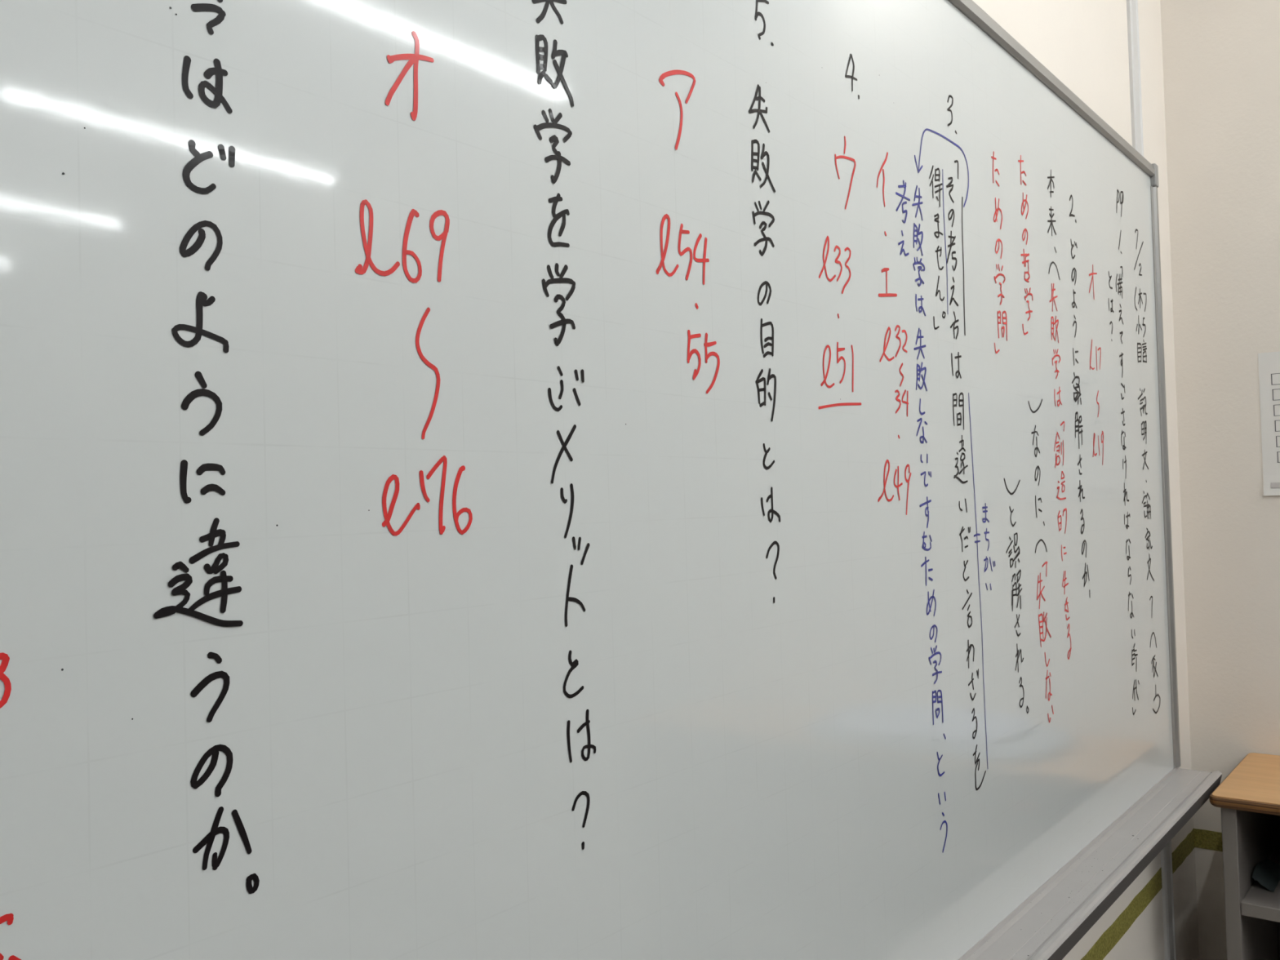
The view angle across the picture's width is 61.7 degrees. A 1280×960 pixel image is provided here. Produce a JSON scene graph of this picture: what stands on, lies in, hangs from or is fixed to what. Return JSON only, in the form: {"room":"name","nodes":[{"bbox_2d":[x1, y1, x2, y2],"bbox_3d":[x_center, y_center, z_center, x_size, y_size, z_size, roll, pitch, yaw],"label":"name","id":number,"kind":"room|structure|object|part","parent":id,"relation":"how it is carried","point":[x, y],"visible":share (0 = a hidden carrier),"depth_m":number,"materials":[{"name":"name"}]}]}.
{"room":"classroom","nodes":[
{"label":"classroom","id":0,"kind":"room"},
{"bbox_2d":[972,0,1199,959],"bbox_3d":[-1.102,0.027,-0.406,0.120,2.990,7.388,-3,-2,39],"label":"wall","id":1,"kind":"structure","parent":0,"point":[1083,43],"depth_m":2.10,"materials":[{"name":"paint"}]},
{"bbox_2d":[0,0,1222,959],"bbox_3d":[-0.041,-0.016,0.735,0.094,1.244,3.612,-3,-2,39],"label":"whiteboard","id":2,"kind":"object","parent":1,"relation":"attached to","point":[479,479],"visible":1,"depth_m":0.77,"materials":[{"name":"plastic"}]},
{"bbox_3d":[-0.086,-0.622,0.771,0.023,0.024,3.565,-3,-2,39],"label":"frame rail","id":3,"kind":"part","parent":2,"relation":"part of","materials":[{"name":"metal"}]},
{"bbox_2d":[958,766,1222,959],"bbox_3d":[-0.023,0.580,0.721,0.094,0.024,3.607,-3,-2,39],"label":"tray","id":4,"kind":"object","parent":2,"relation":"on","point":[1168,801],"depth_m":1.56,"materials":[{"name":"metal"}]},
{"bbox_2d":[1080,866,1162,959],"bbox_3d":[-0.063,0.784,0.750,0.001,0.042,3.494,-3,-2,39],"label":"tape strip","id":5,"kind":"object","parent":1,"relation":"attached to","point":[1112,935],"visible":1,"depth_m":1.91,"materials":[{"name":"paper"}]},
{"bbox_2d":[1126,0,1176,959],"bbox_3d":[1.029,-0.008,2.155,0.008,2.720,0.062,-3,-2,39],"label":"trim","id":6,"kind":"structure","parent":1,"relation":"attached to","point":[1131,5],"depth_m":2.15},
{"bbox_2d":[1160,0,1279,959],"bbox_3d":[4.164,-0.113,0.059,7.525,2.990,0.120,-3,-2,39],"label":"wall","id":7,"kind":"structure","parent":0,"point":[1221,58],"depth_m":2.31,"materials":[{"name":"paint"}]},
{"bbox_2d":[1171,827,1222,874],"bbox_3d":[1.487,0.766,1.976,0.890,0.044,0.232,-3,-2,39],"label":"tape strip","id":8,"kind":"object","parent":7,"relation":"attached to","point":[1199,838],"visible":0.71,"depth_m":2.32,"materials":[{"name":"paper"}]},
{"bbox_2d":[1257,351,1279,495],"bbox_3d":[1.450,-0.124,2.150,0.359,0.301,0.005,-3,-2,39],"label":"notice sheet","id":9,"kind":"object","parent":7,"relation":"attached to","point":[1268,363],"visible":1,"depth_m":2.25,"materials":[{"name":"white paper"}]},
{"bbox_3d":[1.882,1.331,-2.797,7.425,0.100,7.188,-3,-2,39],"label":"floor","id":10,"kind":"structure","parent":0,"visible":0},
{"bbox_2d":[1208,752,1279,959],"bbox_3d":[1.651,0.975,1.731,1.214,0.840,0.406,-3,-2,39],"label":"base cabinet","id":11,"kind":"object","parent":10,"relation":"on","point":[1248,798],"visible":0.99,"depth_m":1.98,"materials":[{"name":"brown wood"}]},
{"bbox_3d":[1.202,1.006,2.091,0.026,0.819,0.380,-3,-2,39],"label":"panel","id":12,"kind":"part","parent":11,"relation":"part of","materials":[{"name":"paint"}]},
{"bbox_2d":[1240,848,1279,922],"bbox_3d":[1.424,0.766,1.914,0.559,0.024,0.379,-3,-2,39],"label":"shelf","id":13,"kind":"object","parent":11,"relation":"attached to","point":[1257,901],"depth_m":1.96,"materials":[{"name":"paint"}]},
{"bbox_2d":[1252,857,1279,891],"bbox_3d":[1.213,0.751,2.064,0.035,0.029,0.160,-3,-2,39],"label":"film sleeve","id":14,"kind":"object","parent":11,"relation":"on","point":[1267,873],"visible":1,"depth_m":2.04,"materials":[{"name":"black plastic"}]},
{"bbox_3d":[1.775,0.960,1.884,1.181,0.769,0.012,-3,-2,39],"label":"panel","id":15,"kind":"part","parent":11,"relation":"part of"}
]}

